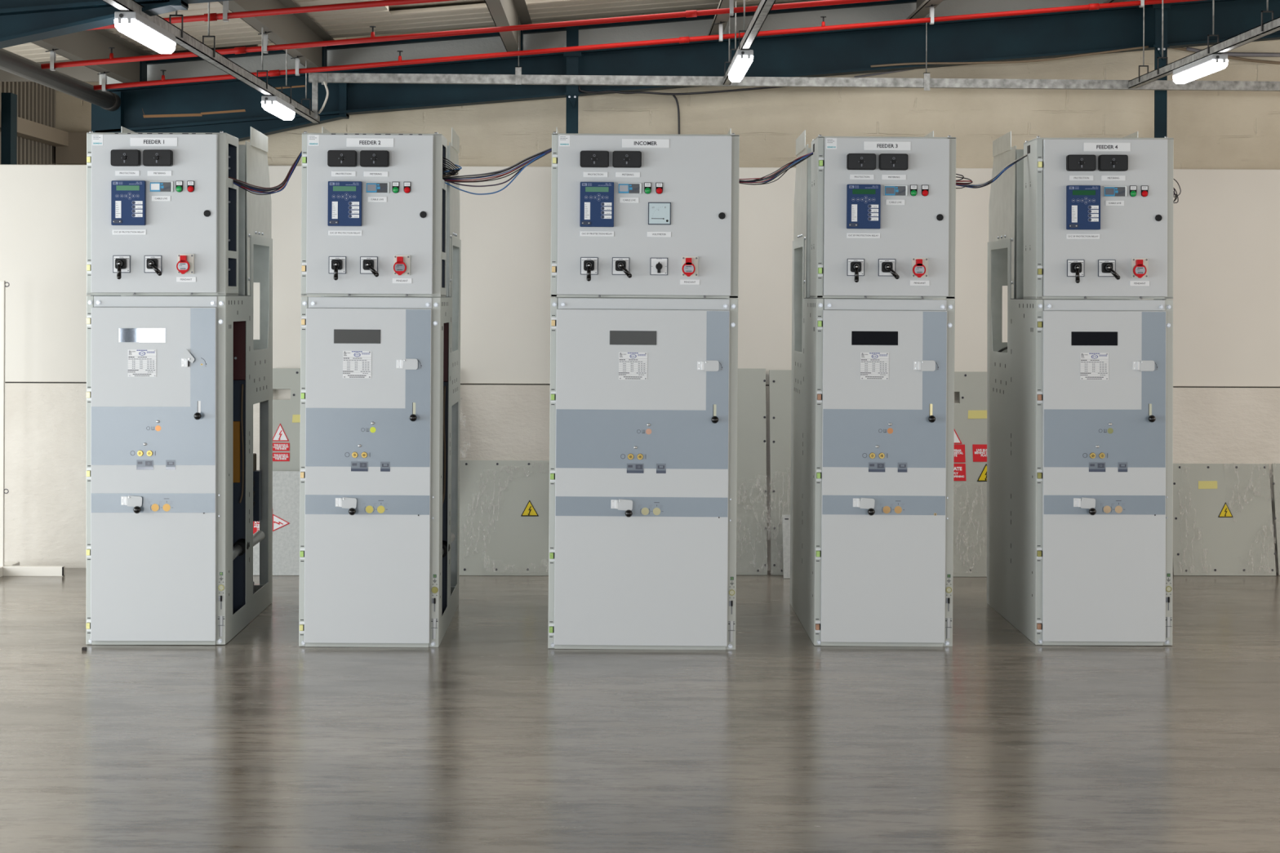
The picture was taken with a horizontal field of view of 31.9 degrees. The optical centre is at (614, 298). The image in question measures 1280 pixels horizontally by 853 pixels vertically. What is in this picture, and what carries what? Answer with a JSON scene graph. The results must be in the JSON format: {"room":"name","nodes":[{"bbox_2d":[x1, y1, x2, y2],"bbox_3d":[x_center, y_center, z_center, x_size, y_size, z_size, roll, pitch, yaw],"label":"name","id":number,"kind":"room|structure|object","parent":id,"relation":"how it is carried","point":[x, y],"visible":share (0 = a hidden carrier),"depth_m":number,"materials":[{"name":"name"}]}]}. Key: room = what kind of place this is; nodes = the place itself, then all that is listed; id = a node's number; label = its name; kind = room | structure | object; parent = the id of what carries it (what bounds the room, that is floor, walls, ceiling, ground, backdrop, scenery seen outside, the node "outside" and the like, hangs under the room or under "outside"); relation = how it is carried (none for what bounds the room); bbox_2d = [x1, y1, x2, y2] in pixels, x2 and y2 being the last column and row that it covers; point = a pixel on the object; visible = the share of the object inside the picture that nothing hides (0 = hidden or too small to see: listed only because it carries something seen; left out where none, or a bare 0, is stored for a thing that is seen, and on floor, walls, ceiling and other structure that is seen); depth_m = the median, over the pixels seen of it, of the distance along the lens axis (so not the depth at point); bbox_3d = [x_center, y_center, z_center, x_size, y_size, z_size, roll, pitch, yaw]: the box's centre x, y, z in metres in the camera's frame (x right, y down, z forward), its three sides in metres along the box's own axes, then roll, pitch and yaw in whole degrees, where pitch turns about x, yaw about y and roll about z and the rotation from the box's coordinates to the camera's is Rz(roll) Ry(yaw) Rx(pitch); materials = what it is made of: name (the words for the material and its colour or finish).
{"room":"electrical room","nodes":[
{"label":"electrical room","id":0,"kind":"room"},
{"bbox_2d":[0,44,257,164],"bbox_3d":[-3.046,-1.162,14.210,2.100,2.100,3.500,0,0,0],"label":"wall","id":1,"kind":"structure","parent":0,"point":[36,102],"depth_m":15.12,"materials":[{"name":"brown"}]},
{"bbox_2d":[0,111,68,146],"bbox_3d":[-3.906,-1.125,14.320,0.100,0.100,3.120,0,0,0],"label":"trim","id":2,"kind":"structure","parent":1,"relation":"attached to","point":[27,129],"depth_m":15.08,"materials":[{"name":"brown"}]},
{"bbox_2d":[3,0,797,62],"bbox_3d":[0.506,-1.626,3.630,13.600,1.226,17.660,0,0,0],"label":"ceiling","id":3,"kind":"structure","parent":0,"point":[454,14],"depth_m":11.72,"materials":[{"name":"beige metal"}]},
{"bbox_2d":[31,28,152,82],"bbox_3d":[-2.588,-1.249,3.705,0.130,0.170,17.210,0,0,0],"label":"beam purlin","id":4,"kind":"structure","parent":3,"relation":"attached to","point":[94,44],"depth_m":11.26,"materials":[{"name":"grey metal"}]},
{"bbox_2d":[0,0,230,48],"bbox_3d":[2.035,-1.333,7.620,9.740,1.236,0.140,0,0,0],"label":"rafter","id":5,"kind":"object","parent":3,"relation":"attached to","point":[21,21],"visible":1,"depth_m":7.61,"materials":[{"name":"blue metal"}]},
{"bbox_2d":[0,48,120,111],"bbox_3d":[-2.726,-1.065,9.310,0.099,0.099,5.620,0,0,0],"label":"downpipe","id":6,"kind":"object","parent":5,"relation":"attached to","point":[11,62],"visible":0.99,"depth_m":10.79,"materials":[{"name":"grey"}]},
{"bbox_2d":[218,0,334,67],"bbox_3d":[-1.597,-1.329,3.705,0.130,0.170,17.210,0,0,0],"label":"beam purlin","id":7,"kind":"structure","parent":3,"relation":"attached to","point":[295,28],"depth_m":10.88,"materials":[{"name":"grey metal"}]},
{"bbox_2d":[102,0,319,122],"bbox_3d":[-1.615,-1.180,7.300,0.048,0.457,9.600,0,0,0],"label":"rail","id":8,"kind":"object","parent":7,"relation":"hanging from","point":[184,39],"visible":0.85,"depth_m":9.01,"materials":[{"name":"black"}]},
{"bbox_2d":[114,11,175,53],"bbox_3d":[-1.617,-0.917,7.711,0.072,0.069,0.682,0,0,0],"label":"tube light","id":9,"kind":"object","parent":8,"relation":"attached to","point":[133,24],"visible":1,"depth_m":7.57,"materials":[{"name":"grey plastic"}]},
{"bbox_2d":[261,95,294,119],"bbox_3d":[-1.617,-0.917,10.746,0.072,0.069,0.612,0,0,0],"label":"tube light","id":10,"kind":"object","parent":8,"relation":"attached to","point":[273,104],"visible":1,"depth_m":10.57,"materials":[{"name":"grey plastic"}]},
{"bbox_2d":[87,0,453,30],"bbox_3d":[1.956,-1.457,9.240,9.102,0.798,0.036,0,0,0],"label":"pipe","id":11,"kind":"object","parent":7,"relation":"hanging from","point":[225,15],"visible":0.77,"depth_m":9.23,"materials":[{"name":"red metal"}]},
{"bbox_2d":[484,0,532,51],"bbox_3d":[-0.518,-1.417,3.705,0.130,0.170,17.210,0,0,0],"label":"beam purlin","id":12,"kind":"structure","parent":3,"relation":"attached to","point":[503,12],"depth_m":11.30,"materials":[{"name":"grey metal"}]},
{"bbox_2d":[707,0,736,35],"bbox_3d":[0.573,-1.506,3.705,0.130,0.170,17.210,0,0,0],"label":"beam purlin","id":13,"kind":"structure","parent":3,"relation":"attached to","point":[714,29],"depth_m":11.40,"materials":[{"name":"grey metal"}]},
{"bbox_2d":[40,0,888,70],"bbox_3d":[1.918,-1.452,10.420,9.177,0.810,0.036,0,0,0],"label":"pipe","id":14,"kind":"object","parent":13,"relation":"hanging from","point":[731,10],"visible":1,"depth_m":10.41,"materials":[{"name":"red metal"}]},
{"bbox_2d":[93,0,1199,91],"bbox_3d":[1.918,-1.452,11.470,9.177,0.810,0.036,0,0,0],"label":"pipe","id":15,"kind":"object","parent":13,"relation":"hanging from","point":[1141,3],"visible":1,"depth_m":11.46,"materials":[{"name":"red metal"}]},
{"bbox_2d":[723,0,775,84],"bbox_3d":[0.593,-1.361,7.180,0.048,0.454,9.360,0,0,0],"label":"rail","id":16,"kind":"object","parent":13,"relation":"hanging from","point":[764,6],"visible":0.74,"depth_m":9.67,"materials":[{"name":"black metal"}]},
{"bbox_2d":[728,49,753,81],"bbox_3d":[0.592,-1.099,10.561,0.072,0.070,0.842,0,0,0],"label":"tube light","id":17,"kind":"object","parent":16,"relation":"attached to","point":[742,60],"visible":1,"depth_m":10.29,"materials":[{"name":"grey plastic"}]},
{"bbox_2d":[906,0,943,19],"bbox_3d":[1.656,-1.593,3.705,0.130,0.170,17.210,0,0,0],"label":"beam purlin","id":18,"kind":"structure","parent":3,"relation":"attached to","point":[921,11],"depth_m":11.75,"materials":[{"name":"grey metal"}]},
{"bbox_2d":[308,14,1279,118],"bbox_3d":[1.170,-1.311,11.896,5.594,0.730,0.057,0,0,0],"label":"cable tray","id":19,"kind":"object","parent":18,"relation":"hanging from","point":[926,82],"visible":1,"depth_m":11.87,"materials":[{"name":"metal"}]},
{"bbox_2d":[317,80,328,114],"bbox_3d":[-1.553,-1.068,11.863,0.030,0.172,0.090,0,0,-43],"label":"conduit","id":20,"kind":"object","parent":19,"relation":"attached to","point":[324,82],"visible":1,"depth_m":11.84,"materials":[{"name":"beige"}]},
{"bbox_2d":[1102,0,1126,3],"bbox_3d":[2.732,-1.681,3.705,0.130,0.170,17.210,0,0,0],"label":"beam purlin","id":21,"kind":"structure","parent":3,"relation":"attached to","point":[1107,1],"depth_m":12.03,"materials":[{"name":"grey metal"}]},
{"bbox_2d":[1128,0,1279,88],"bbox_3d":[2.743,-1.438,7.180,0.048,0.648,9.360,0,0,0],"label":"rail","id":22,"kind":"object","parent":21,"relation":"hanging from","point":[1272,26],"visible":1,"depth_m":10.25,"materials":[{"name":"black metal"}]},
{"bbox_2d":[1172,53,1228,84],"bbox_3d":[2.741,-1.079,10.486,0.072,0.072,0.732,0,0,0],"label":"tube light","id":23,"kind":"object","parent":22,"relation":"attached to","point":[1213,63],"visible":1,"depth_m":10.37,"materials":[{"name":"grey plastic"}]},
{"bbox_2d":[55,0,821,164],"bbox_3d":[1.476,-0.344,16.000,11.050,3.700,0.200,0,0,0],"label":"wall","id":24,"kind":"structure","parent":0,"point":[73,114],"depth_m":15.90,"materials":[{"name":"metal"}]},
{"bbox_2d":[55,132,87,164],"bbox_3d":[-3.801,-1.065,15.840,0.290,0.220,0.120,0,0,0],"label":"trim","id":25,"kind":"structure","parent":24,"relation":"attached to","point":[75,153],"depth_m":15.78,"materials":[{"name":"brown"}]},
{"bbox_2d":[0,568,1279,852],"bbox_3d":[0.494,1.552,5.500,13.400,0.100,21.400,0,0,0],"label":"floor","id":26,"kind":"structure","parent":0,"point":[491,738],"depth_m":7.65,"materials":[{"name":"concrete"}]},
{"bbox_2d":[0,92,17,164],"bbox_3d":[-3.830,0.095,14.125,0.060,2.780,0.150,0,0,0],"label":"column corner","id":27,"kind":"structure","parent":26,"relation":"on","point":[9,100],"depth_m":14.05,"materials":[{"name":"blue metal"}]},
{"bbox_2d":[0,280,65,577],"bbox_3d":[-3.141,0.696,11.940,0.374,1.584,0.480,0,0,0],"label":"stand","id":28,"kind":"object","parent":26,"relation":"on","point":[6,568],"visible":1,"depth_m":11.99,"materials":[{"name":"white"}]},
{"bbox_2d":[91,91,123,132],"bbox_3d":[-2.781,0.179,12.270,0.160,2.620,0.140,0,0,0],"label":"column","id":29,"kind":"structure","parent":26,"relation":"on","point":[102,119],"depth_m":12.20,"materials":[{"name":"blue metal"}]},
{"bbox_2d":[85,126,272,644],"bbox_3d":[-1.976,0.348,10.258,0.620,2.288,1.447,0,0,0],"label":"tall cabinet","id":30,"kind":"object","parent":26,"relation":"on","point":[176,371],"visible":1,"depth_m":9.60,"materials":[{"name":"grey metal"}]},
{"bbox_2d":[112,255,130,279],"bbox_3d":[-2.116,-0.134,9.565,0.075,0.103,0.060,0,0,0],"label":"switch","id":31,"kind":"object","parent":30,"relation":"attached to","point":[121,264],"depth_m":9.59,"materials":[{"name":"black plastic"}]},
{"bbox_2d":[144,255,161,275],"bbox_3d":[-1.976,-0.141,9.565,0.086,0.088,0.060,0,0,0],"label":"switch","id":32,"kind":"object","parent":30,"relation":"attached to","point":[153,264],"depth_m":9.59,"materials":[{"name":"black plastic"}]},
{"bbox_2d":[175,180,182,191],"bbox_3d":[-1.868,-0.481,9.592,0.030,0.049,0.006,0,0,0],"label":"lamp","id":33,"kind":"object","parent":30,"relation":"attached to","point":[179,184],"depth_m":9.59,"materials":[{"name":"green plastic"}]},
{"bbox_2d":[176,253,194,274],"bbox_3d":[-1.839,-0.148,9.574,0.070,0.086,0.044,0,0,0],"label":"outlet","id":34,"kind":"object","parent":30,"relation":"attached to","point":[184,262],"depth_m":9.58,"materials":[{"name":"red plastic"}]},
{"bbox_2d":[186,180,194,191],"bbox_3d":[-1.819,-0.481,9.593,0.030,0.049,0.006,0,0,0],"label":"lamp","id":35,"kind":"object","parent":30,"relation":"attached to","point":[190,184],"depth_m":9.59,"materials":[{"name":"red plastic"}]},
{"bbox_2d":[228,151,302,195],"bbox_3d":[-1.541,-0.555,9.820,0.346,0.200,0.029,0,0,0],"label":"cable bundle","id":36,"kind":"object","parent":30,"relation":"attached to","point":[240,184],"visible":0.94,"depth_m":9.81,"materials":[{"name":"black"}]},
{"bbox_2d":[253,471,299,575],"bbox_3d":[-1.761,1.218,12.130,0.522,0.554,0.160,0,0,0],"label":"panel","id":37,"kind":"object","parent":26,"relation":"on","point":[286,484],"visible":0.24,"depth_m":12.11,"materials":[{"name":"grey metal"}]},
{"bbox_2d":[298,126,461,647],"bbox_3d":[-1.052,0.353,10.229,0.613,2.288,1.446,0,0,0],"label":"tall cabinet","id":38,"kind":"object","parent":26,"relation":"on","point":[381,242],"visible":1,"depth_m":9.57,"materials":[{"name":"grey metal"}]},
{"bbox_2d":[328,256,346,279],"bbox_3d":[-1.187,-0.130,9.535,0.075,0.103,0.060,0,0,0],"label":"switch","id":39,"kind":"object","parent":38,"relation":"attached to","point":[337,264],"depth_m":9.56,"materials":[{"name":"black plastic"}]},
{"bbox_2d":[360,256,378,276],"bbox_3d":[-1.047,-0.136,9.536,0.085,0.088,0.060,0,0,0],"label":"switch","id":40,"kind":"object","parent":38,"relation":"attached to","point":[369,265],"depth_m":9.56,"materials":[{"name":"black plastic"}]},
{"bbox_2d":[391,182,399,193],"bbox_3d":[-0.937,-0.475,9.563,0.030,0.049,0.006,0,0,0],"label":"lamp","id":41,"kind":"object","parent":38,"relation":"attached to","point":[395,185],"depth_m":9.56,"materials":[{"name":"green plastic"}]},
{"bbox_2d":[393,255,410,275],"bbox_3d":[-0.910,-0.143,9.545,0.070,0.086,0.044,0,0,0],"label":"outlet","id":42,"kind":"object","parent":38,"relation":"attached to","point":[402,264],"depth_m":9.53,"materials":[{"name":"red plastic"}]},
{"bbox_2d":[404,182,410,193],"bbox_3d":[-0.888,-0.475,9.563,0.030,0.049,0.006,0,0,0],"label":"lamp","id":43,"kind":"object","parent":38,"relation":"attached to","point":[406,184],"depth_m":9.56,"materials":[{"name":"red plastic"}]},
{"bbox_2d":[442,156,462,177],"bbox_3d":[-0.718,-0.576,9.839,0.092,0.103,0.030,0,0,0],"label":"wire loop","id":44,"kind":"object","parent":38,"relation":"attached to","point":[455,171],"visible":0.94,"depth_m":9.83,"materials":[{"name":"black"}]},
{"bbox_2d":[442,147,551,195],"bbox_3d":[-0.513,-0.562,9.820,0.496,0.212,0.028,0,0,0],"label":"cable bundle","id":45,"kind":"object","parent":38,"relation":"attached to","point":[452,180],"visible":0.94,"depth_m":9.81,"materials":[{"name":"grey"}]},
{"bbox_2d":[458,460,549,576],"bbox_3d":[-0.585,1.198,12.209,0.561,0.610,0.300,0,0,0],"label":"panel","id":46,"kind":"object","parent":26,"relation":"on","point":[504,504],"visible":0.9,"depth_m":12.21,"materials":[{"name":"grey metal"}]},
{"bbox_2d":[563,25,581,133],"bbox_3d":[-0.236,-0.001,12.159,0.096,3.000,0.082,0,0,0],"label":"column","id":47,"kind":"structure","parent":26,"relation":"on","point":[572,92],"depth_m":12.13,"materials":[{"name":"blue metal"}]},
{"bbox_2d":[547,127,739,649],"bbox_3d":[0.123,0.358,10.197,0.819,2.291,1.446,0,0,0],"label":"tall cabinet","id":48,"kind":"object","parent":26,"relation":"on","point":[645,227],"visible":1,"depth_m":9.54,"materials":[{"name":"grey metal"}]},
{"bbox_2d":[580,257,598,281],"bbox_3d":[-0.110,-0.125,9.504,0.075,0.104,0.060,0,0,0],"label":"switch","id":49,"kind":"object","parent":48,"relation":"attached to","point":[588,265],"depth_m":9.53,"materials":[{"name":"black plastic"}]},
{"bbox_2d":[612,257,631,278],"bbox_3d":[0.030,-0.132,9.504,0.085,0.088,0.060,0,0,0],"label":"switch","id":50,"kind":"object","parent":48,"relation":"attached to","point":[621,266],"depth_m":9.53,"materials":[{"name":"black plastic"}]},
{"bbox_2d":[644,182,651,194],"bbox_3d":[0.140,-0.471,9.531,0.030,0.049,0.006,0,0,0],"label":"lamp","id":51,"kind":"object","parent":48,"relation":"attached to","point":[647,185],"depth_m":9.53,"materials":[{"name":"green plastic"}]},
{"bbox_2d":[650,257,667,275],"bbox_3d":[0.188,-0.137,9.521,0.075,0.075,0.026,0,0,0],"label":"switch","id":52,"kind":"object","parent":48,"relation":"attached to","point":[659,266],"depth_m":9.53,"materials":[{"name":"black plastic"}]},
{"bbox_2d":[655,182,662,194],"bbox_3d":[0.189,-0.470,9.531,0.030,0.049,0.006,0,0,0],"label":"lamp","id":53,"kind":"object","parent":48,"relation":"attached to","point":[659,186],"depth_m":9.53,"materials":[{"name":"red plastic"}]},
{"bbox_2d":[681,256,697,276],"bbox_3d":[0.319,-0.137,9.512,0.070,0.086,0.043,0,0,0],"label":"outlet","id":54,"kind":"object","parent":48,"relation":"attached to","point":[689,264],"depth_m":9.50,"materials":[{"name":"red plastic"}]},
{"bbox_2d":[738,151,813,184],"bbox_3d":[0.688,-0.572,9.820,0.366,0.145,0.028,0,0,0],"label":"cable bundle","id":55,"kind":"object","parent":48,"relation":"attached to","point":[798,160],"visible":0.88,"depth_m":9.82,"materials":[{"name":"black"}]},
{"bbox_2d":[736,368,772,575],"bbox_3d":[0.624,0.945,12.244,0.465,1.118,0.243,0,0,0],"label":"panel","id":56,"kind":"object","parent":26,"relation":"on","point":[752,529],"visible":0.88,"depth_m":12.24,"materials":[{"name":"grey metal"}]},
{"bbox_2d":[768,369,791,575],"bbox_3d":[0.996,0.950,12.247,0.317,1.111,0.238,0,0,0],"label":"panel","id":57,"kind":"object","parent":26,"relation":"on","point":[780,380],"visible":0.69,"depth_m":12.26,"materials":[{"name":"grey metal"}]},
{"bbox_2d":[782,515,790,578],"bbox_3d":[1.037,1.338,12.060,0.263,0.338,0.120,0,0,0],"label":"panel","id":58,"kind":"object","parent":26,"relation":"on","point":[785,518],"visible":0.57,"depth_m":12.05,"materials":[{"name":"grey metal"}]},
{"bbox_2d":[789,129,955,646],"bbox_3d":[1.170,0.362,10.307,0.615,2.289,1.446,0,0,0],"label":"tall cabinet","id":59,"kind":"object","parent":26,"relation":"on","point":[873,377],"visible":1,"depth_m":9.65,"materials":[{"name":"grey metal"}]},
{"bbox_2d":[847,258,864,282],"bbox_3d":[1.038,-0.121,9.614,0.075,0.104,0.060,0,0,0],"label":"switch","id":60,"kind":"object","parent":59,"relation":"attached to","point":[855,267],"depth_m":9.64,"materials":[{"name":"black plastic"}]},
{"bbox_2d":[878,258,899,279],"bbox_3d":[1.177,-0.127,9.614,0.085,0.088,0.060,0,0,0],"label":"switch","id":61,"kind":"object","parent":59,"relation":"attached to","point":[888,268],"depth_m":9.64,"materials":[{"name":"black plastic"}]},
{"bbox_2d":[910,184,917,195],"bbox_3d":[1.287,-0.466,9.641,0.030,0.049,0.006,0,0,0],"label":"lamp","id":62,"kind":"object","parent":59,"relation":"attached to","point":[913,188],"depth_m":9.64,"materials":[{"name":"green plastic"}]},
{"bbox_2d":[911,257,928,277],"bbox_3d":[1.314,-0.134,9.622,0.070,0.086,0.043,0,0,0],"label":"outlet","id":63,"kind":"object","parent":59,"relation":"attached to","point":[919,265],"depth_m":9.60,"materials":[{"name":"red plastic"}]},
{"bbox_2d":[921,184,928,195],"bbox_3d":[1.337,-0.466,9.641,0.030,0.049,0.006,0,0,0],"label":"lamp","id":64,"kind":"object","parent":59,"relation":"attached to","point":[925,188],"depth_m":9.64,"materials":[{"name":"red plastic"}]},
{"bbox_2d":[955,173,973,188],"bbox_3d":[1.520,-0.526,9.920,0.137,0.076,0.027,0,0,0],"label":"wire loop","id":65,"kind":"object","parent":59,"relation":"attached to","point":[970,180],"visible":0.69,"depth_m":9.92,"materials":[{"name":"black"}]},
{"bbox_2d":[955,154,1027,188],"bbox_3d":[1.641,-0.567,9.940,0.384,0.153,0.027,0,0,0],"label":"cable bundle","id":66,"kind":"object","parent":59,"relation":"attached to","point":[975,186],"visible":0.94,"depth_m":9.94,"materials":[{"name":"black"}]},
{"bbox_2d":[952,371,986,577],"bbox_3d":[1.901,0.956,12.225,0.618,1.106,0.275,0,0,0],"label":"panel","id":67,"kind":"object","parent":26,"relation":"on","point":[970,459],"visible":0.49,"depth_m":12.22,"materials":[{"name":"grey metal"}]},
{"bbox_2d":[986,131,1173,645],"bbox_3d":[2.135,0.364,10.345,0.610,2.287,1.446,0,0,0],"label":"tall cabinet","id":68,"kind":"object","parent":26,"relation":"on","point":[1080,387],"visible":1,"depth_m":9.69,"materials":[{"name":"grey metal"}]},
{"bbox_2d":[1066,259,1084,283],"bbox_3d":[1.994,-0.118,9.653,0.075,0.103,0.060,0,0,0],"label":"switch","id":69,"kind":"object","parent":68,"relation":"attached to","point":[1075,268],"depth_m":9.68,"materials":[{"name":"black plastic"}]},
{"bbox_2d":[1097,259,1119,279],"bbox_3d":[2.134,-0.125,9.652,0.085,0.088,0.061,0,0,0],"label":"switch","id":70,"kind":"object","parent":68,"relation":"attached to","point":[1108,269],"depth_m":9.68,"materials":[{"name":"black plastic"}]},
{"bbox_2d":[1129,185,1136,196],"bbox_3d":[2.242,-0.465,9.678,0.030,0.049,0.006,0,0,1],"label":"lamp","id":71,"kind":"object","parent":68,"relation":"attached to","point":[1132,188],"depth_m":9.67,"materials":[{"name":"green plastic"}]},
{"bbox_2d":[1131,257,1148,278],"bbox_3d":[2.270,-0.132,9.659,0.070,0.086,0.044,0,0,0],"label":"outlet","id":72,"kind":"object","parent":68,"relation":"attached to","point":[1140,266],"depth_m":9.65,"materials":[{"name":"red plastic"}]},
{"bbox_2d":[1141,185,1147,196],"bbox_3d":[2.291,-0.465,9.677,0.030,0.049,0.006,0,0,1],"label":"lamp","id":73,"kind":"object","parent":68,"relation":"attached to","point":[1144,188],"depth_m":9.67,"materials":[{"name":"red plastic"}]},
{"bbox_2d":[1173,178,1181,203],"bbox_3d":[2.458,-0.486,9.900,0.096,0.134,0.027,0,0,0],"label":"wire loop","id":74,"kind":"object","parent":68,"relation":"attached to","point":[1175,194],"visible":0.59,"depth_m":9.90,"materials":[{"name":"black rubber"}]},
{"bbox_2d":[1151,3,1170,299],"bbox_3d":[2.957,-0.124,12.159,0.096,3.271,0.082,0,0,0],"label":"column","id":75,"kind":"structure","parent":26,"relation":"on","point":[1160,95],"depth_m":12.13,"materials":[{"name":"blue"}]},
{"bbox_2d":[1173,462,1278,576],"bbox_3d":[3.347,1.209,12.274,0.594,0.613,0.184,0,0,0],"label":"panel","id":76,"kind":"object","parent":26,"relation":"on","point":[1223,525],"visible":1,"depth_m":12.27,"materials":[{"name":"grey metal"}]},
{"bbox_2d":[1271,463,1279,575],"bbox_3d":[3.807,1.214,12.293,0.357,0.605,0.146,0,0,0],"label":"panel","id":77,"kind":"object","parent":26,"relation":"on","point":[1275,467],"visible":1,"depth_m":12.30,"materials":[{"name":"grey metal"}]},
{"bbox_2d":[0,0,1279,572],"bbox_3d":[0.501,-0.316,12.545,13.000,3.635,0.410,0,0,0],"label":"wall","id":78,"kind":"structure","parent":0,"point":[1226,299],"depth_m":12.38,"materials":[{"name":"beige paint"}]},
{"bbox_2d":[272,368,300,471],"bbox_3d":[-1.707,0.940,12.291,0.398,1.108,0.143,0,0,0],"label":"panel","id":79,"kind":"object","parent":78,"relation":"attached to","point":[286,413],"visible":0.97,"depth_m":12.31,"materials":[{"name":"grey metal"}]},
{"bbox_2d":[146,0,916,64],"bbox_3d":[2.156,-1.697,12.310,9.500,0.852,0.060,0,0,0],"label":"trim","id":80,"kind":"structure","parent":78,"relation":"attached to","point":[889,2],"depth_m":12.28,"materials":[{"name":"red metal"}]},
{"bbox_2d":[672,94,679,133],"bbox_3d":[0.338,-1.020,12.400,0.047,0.236,0.012,0,0,0],"label":"cable","id":81,"kind":"object","parent":78,"relation":"attached to","point":[674,96],"visible":0.86,"depth_m":12.39,"materials":[{"name":"black plastic"}]},
{"bbox_2d":[94,0,1279,141],"bbox_3d":[2.035,-1.333,12.270,9.740,1.236,0.140,0,0,0],"label":"beam","id":82,"kind":"structure","parent":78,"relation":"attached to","point":[231,107],"depth_m":12.26,"materials":[{"name":"blue"}]},
{"bbox_2d":[578,85,788,95],"bbox_3d":[0.478,-1.147,12.190,1.359,0.077,0.012,0,0,0],"label":"cable","id":83,"kind":"object","parent":82,"relation":"attached to","point":[762,87],"visible":0.94,"depth_m":12.19,"materials":[{"name":"black plastic"}]},
{"bbox_2d":[871,45,1148,66],"bbox_3d":[2.151,-1.320,12.190,1.513,0.124,0.012,0,0,0],"label":"cable","id":84,"kind":"object","parent":82,"relation":"attached to","point":[1145,46],"visible":0.99,"depth_m":12.19,"materials":[{"name":"brown plastic"}]},
{"bbox_2d":[853,69,912,77],"bbox_3d":[1.494,-1.252,12.400,0.333,0.061,0.012,0,0,0],"label":"cable","id":85,"kind":"object","parent":78,"relation":"attached to","point":[895,71],"visible":0.94,"depth_m":12.39,"materials":[{"name":"grey plastic"}]},
{"bbox_2d":[1172,47,1279,64],"bbox_3d":[3.371,-1.347,12.360,0.610,0.103,0.016,0,0,0],"label":"cable","id":86,"kind":"object","parent":78,"relation":"attached to","point":[1177,48],"visible":0.71,"depth_m":12.35,"materials":[{"name":"brown plastic"}]},
{"bbox_2d":[1186,46,1279,57],"bbox_3d":[3.415,-1.364,12.360,0.519,0.054,0.023,0,0,0],"label":"cable","id":87,"kind":"object","parent":78,"relation":"attached to","point":[1191,49],"visible":0.65,"depth_m":12.35,"materials":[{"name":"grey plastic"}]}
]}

